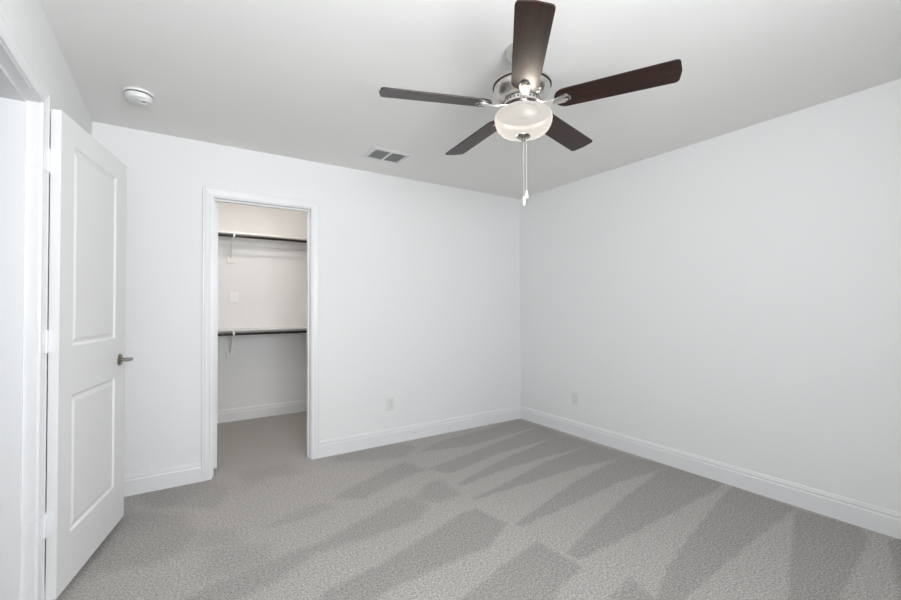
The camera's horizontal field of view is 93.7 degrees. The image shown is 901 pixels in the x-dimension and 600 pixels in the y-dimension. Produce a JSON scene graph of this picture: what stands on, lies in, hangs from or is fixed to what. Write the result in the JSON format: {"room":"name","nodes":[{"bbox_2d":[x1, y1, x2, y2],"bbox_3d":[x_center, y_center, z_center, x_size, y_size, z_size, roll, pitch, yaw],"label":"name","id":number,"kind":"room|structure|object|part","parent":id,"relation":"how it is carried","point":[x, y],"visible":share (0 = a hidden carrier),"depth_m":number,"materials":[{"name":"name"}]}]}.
{"room":"empty bedroom","nodes":[
{"label":"empty bedroom","id":0,"kind":"room"},
{"bbox_2d":[0,0,91,567],"bbox_3d":[-1.277,0.038,1.017,0.120,2.440,4.180,0,-1,-33],"label":"wall","id":1,"kind":"structure","parent":0,"point":[27,19],"depth_m":1.78,"materials":[{"name":"white paint"}]},
{"bbox_2d":[0,10,49,599],"bbox_3d":[-1.463,0.203,1.301,0.154,2.120,0.905,0,-1,-33],"label":"door frame","id":2,"kind":"structure","parent":1,"relation":"attached to","point":[24,97],"depth_m":1.62,"materials":[{"name":"white wood"}]},
{"bbox_2d":[44,568,45,599],"bbox_3d":[-1.970,1.212,2.193,0.016,0.137,1.175,0,-1,-33],"label":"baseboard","id":3,"kind":"structure","parent":1,"relation":"attached to","point":[45,568],"depth_m":1.73,"materials":[{"name":"white wood"}]},
{"bbox_2d":[22,109,132,599],"bbox_3d":[-1.752,0.223,2.045,0.158,2.020,0.843,0,-1,-21],"label":"door","id":4,"kind":"structure","parent":1,"relation":"in","point":[83,342],"depth_m":1.95,"materials":[{"name":"white wood"}]},
{"bbox_3d":[-1.850,0.334,2.366,0.010,0.066,0.066,0,-1,-21],"label":"handle","id":5,"kind":"part","parent":4,"relation":"part of","materials":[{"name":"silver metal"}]},
{"bbox_3d":[-1.788,0.332,2.335,0.018,0.022,0.122,0,-1,-21],"label":"lever","id":6,"kind":"part","parent":4,"relation":"part of","materials":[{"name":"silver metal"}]},
{"bbox_2d":[215,201,306,409],"bbox_3d":[-2.436,0.102,4.666,2.060,2.440,0.120,0,-1,-33],"label":"wall","id":7,"kind":"structure","parent":0,"point":[270,284],"depth_m":4.79,"materials":[{"name":"white paint"}]},
{"bbox_2d":[226,331,234,358],"bbox_3d":[-2.311,0.480,4.461,0.074,0.308,0.348,0,-1,-33],"label":"shelf bracket","id":8,"kind":"object","parent":7,"relation":"attached to","point":[229,355],"visible":0.98,"depth_m":4.57,"materials":[{"name":"white metal"}]},
{"bbox_2d":[218,331,306,335],"bbox_3d":[-2.222,0.351,4.335,1.820,0.026,0.026,0,-1,-33],"label":"closet rod","id":9,"kind":"object","parent":8,"relation":"on","point":[277,332],"visible":0.32,"depth_m":4.46,"materials":[{"name":"brown metal"}]},
{"bbox_2d":[227,233,234,262],"bbox_3d":[-2.315,-0.548,4.478,0.074,0.282,0.348,0,-1,-33],"label":"shelf bracket","id":10,"kind":"object","parent":7,"relation":"attached to","point":[230,259],"visible":0.98,"depth_m":4.58,"materials":[{"name":"white metal"}]},
{"bbox_2d":[218,233,306,242],"bbox_3d":[-2.227,-0.661,4.352,1.820,0.026,0.026,0,-1,-33],"label":"closet rod","id":11,"kind":"object","parent":10,"relation":"on","point":[219,234],"visible":0.32,"depth_m":4.49,"materials":[{"name":"brown metal"}]},
{"bbox_2d":[229,292,237,302],"bbox_3d":[-2.379,-0.026,4.629,0.090,0.122,0.008,0,-1,-33],"label":"wall switch","id":12,"kind":"object","parent":7,"relation":"attached to","point":[233,296],"visible":1,"depth_m":4.63,"materials":[{"name":"white plastic"}]},
{"bbox_2d":[217,400,306,422],"bbox_3d":[-1.978,1.240,3.952,1.820,0.137,1.540,0,-1,-33],"label":"baseboard","id":13,"kind":"structure","parent":7,"relation":"attached to","point":[251,412],"depth_m":4.75,"materials":[{"name":"white wood"}]},
{"bbox_2d":[218,230,306,249],"bbox_3d":[-2.328,-0.657,4.507,1.820,0.104,0.290,0,-1,-33],"label":"closet shelf","id":14,"kind":"object","parent":7,"relation":"attached to","point":[224,240],"visible":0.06,"depth_m":4.72,"materials":[{"name":"white wood"}]},
{"bbox_2d":[218,326,306,337],"bbox_3d":[-2.323,0.359,4.490,1.820,0.104,0.290,0,-1,-33],"label":"closet shelf","id":15,"kind":"object","parent":7,"relation":"attached to","point":[297,328],"visible":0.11,"depth_m":4.69,"materials":[{"name":"white wood"}]},
{"bbox_2d":[92,122,520,474],"bbox_3d":[-0.796,0.081,3.754,3.676,2.440,0.120,0,-1,-33],"label":"wall","id":16,"kind":"structure","parent":0,"point":[420,281],"depth_m":3.64,"materials":[{"name":"white paint"}]},
{"bbox_2d":[124,462,200,496],"bbox_3d":[-2.036,1.222,2.842,0.615,0.137,0.016,0,-1,-33],"label":"baseboard","id":17,"kind":"structure","parent":16,"relation":"attached to","point":[164,478],"depth_m":2.88,"materials":[{"name":"white wood"}]},
{"bbox_2d":[214,202,217,468],"bbox_3d":[-1.966,0.267,3.473,0.035,2.012,0.685,0,-1,-33],"label":"door","id":18,"kind":"structure","parent":16,"relation":"in","point":[216,203],"depth_m":3.19,"materials":[{"name":"white wood"}]},
{"bbox_2d":[201,186,319,481],"bbox_3d":[-1.469,0.239,3.312,0.838,2.115,0.154,0,-1,-33],"label":"door frame","id":19,"kind":"structure","parent":16,"relation":"attached to","point":[210,194],"depth_m":3.25,"materials":[{"name":"white wood"}]},
{"bbox_2d":[387,397,393,410],"bbox_3d":[-0.543,0.944,3.827,0.074,0.118,0.008,0,-1,-33],"label":"wall outlet","id":20,"kind":"object","parent":16,"relation":"attached to","point":[390,401],"visible":1,"depth_m":3.82,"materials":[{"name":"white plastic"}]},
{"bbox_2d":[320,406,520,457],"bbox_3d":[-0.146,1.235,4.075,2.223,0.137,0.016,0,-1,-33],"label":"baseboard","id":21,"kind":"structure","parent":16,"relation":"attached to","point":[346,444],"depth_m":3.94,"materials":[{"name":"white wood"}]},
{"bbox_2d":[39,0,900,198],"bbox_3d":[-0.681,-1.212,2.421,5.193,0.100,5.840,0,-1,-33],"label":"ceiling","id":22,"kind":"structure","parent":0,"point":[298,79],"depth_m":2.12,"materials":[{"name":"white paint"}]},
{"bbox_2d":[123,87,154,104],"bbox_3d":[-1.744,-1.133,2.361,0.144,0.052,0.144,0,-1,-33],"label":"smoke detector","id":23,"kind":"object","parent":22,"relation":"attached to","point":[136,95],"visible":1,"depth_m":2.33,"materials":[{"name":"white plastic"}]},
{"bbox_2d":[361,146,410,163],"bbox_3d":[-0.509,-1.142,3.355,0.322,0.010,0.259,0,-1,-33],"label":"ceiling vent","id":24,"kind":"object","parent":22,"relation":"in","point":[375,153],"visible":1,"depth_m":3.35,"materials":[{"name":"white metal"}]},
{"bbox_2d":[379,0,681,205],"bbox_3d":[0.322,-0.806,2.010,1.272,0.734,1.241,0,-1,-33],"label":"ceiling fan","id":25,"kind":"object","parent":22,"relation":"hanging from","point":[524,115],"visible":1,"depth_m":1.85,"materials":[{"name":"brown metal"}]},
{"bbox_3d":[-0.062,-0.906,1.893,0.510,0.006,0.131,0,11,-12],"label":"blade","id":26,"kind":"part","parent":25,"relation":"part of","materials":[{"name":"brown wood"}]},
{"bbox_3d":[0.139,-0.890,2.330,0.131,0.006,0.510,-13,4,-29],"label":"blade","id":27,"kind":"part","parent":25,"relation":"part of","materials":[{"name":"brown wood"}]},
{"bbox_3d":[0.341,-0.818,1.975,0.268,0.102,0.268,0,-1,-33],"label":"lamp shade","id":28,"kind":"part","parent":25,"relation":"part of","materials":[{"name":"white glass"}]},
{"bbox_3d":[0.355,-0.638,1.972,0.002,0.253,0.002,0,-1,-33],"label":"pull chain","id":29,"kind":"part","parent":25,"relation":"part of","materials":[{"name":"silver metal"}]},
{"bbox_3d":[0.293,-0.922,1.573,0.131,0.006,0.510,11,-2,6],"label":"blade","id":30,"kind":"part","parent":25,"relation":"part of","materials":[{"name":"brown wood"}]},
{"bbox_3d":[0.606,-0.899,2.277,0.131,0.006,0.510,-16,-12,41],"label":"blade","id":31,"kind":"part","parent":25,"relation":"part of","materials":[{"name":"brown wood"}]},
{"bbox_3d":[0.701,-0.916,1.804,0.510,0.006,0.131,-2,-13,25],"label":"blade","id":32,"kind":"part","parent":25,"relation":"part of","materials":[{"name":"brown wood"}]},
{"bbox_2d":[55,411,900,599],"bbox_3d":[-0.679,1.278,2.375,5.173,0.001,5.800,0,-1,-33],"label":"floor","id":33,"kind":"structure","parent":0,"point":[517,509],"depth_m":2.31,"materials":[{"name":"grey carpet"}]},
{"bbox_2d":[519,78,900,512],"bbox_3d":[1.902,0.059,3.092,0.120,2.440,4.180,0,-1,-33],"label":"wall","id":34,"kind":"structure","parent":0,"point":[732,298],"depth_m":2.86,"materials":[{"name":"white paint"}]},
{"bbox_2d":[572,392,577,404],"bbox_3d":[1.193,0.945,4.053,0.008,0.118,0.074,0,-1,-33],"label":"wall outlet","id":35,"kind":"object","parent":34,"relation":"attached to","point":[574,394],"visible":1,"depth_m":4.05,"materials":[{"name":"white plastic"}]},
{"bbox_2d":[521,406,900,539],"bbox_3d":[1.850,1.210,3.036,0.016,0.137,3.940,0,-1,-33],"label":"baseboard","id":36,"kind":"structure","parent":34,"relation":"attached to","point":[878,519],"depth_m":2.84,"materials":[{"name":"white wood"}]}
]}

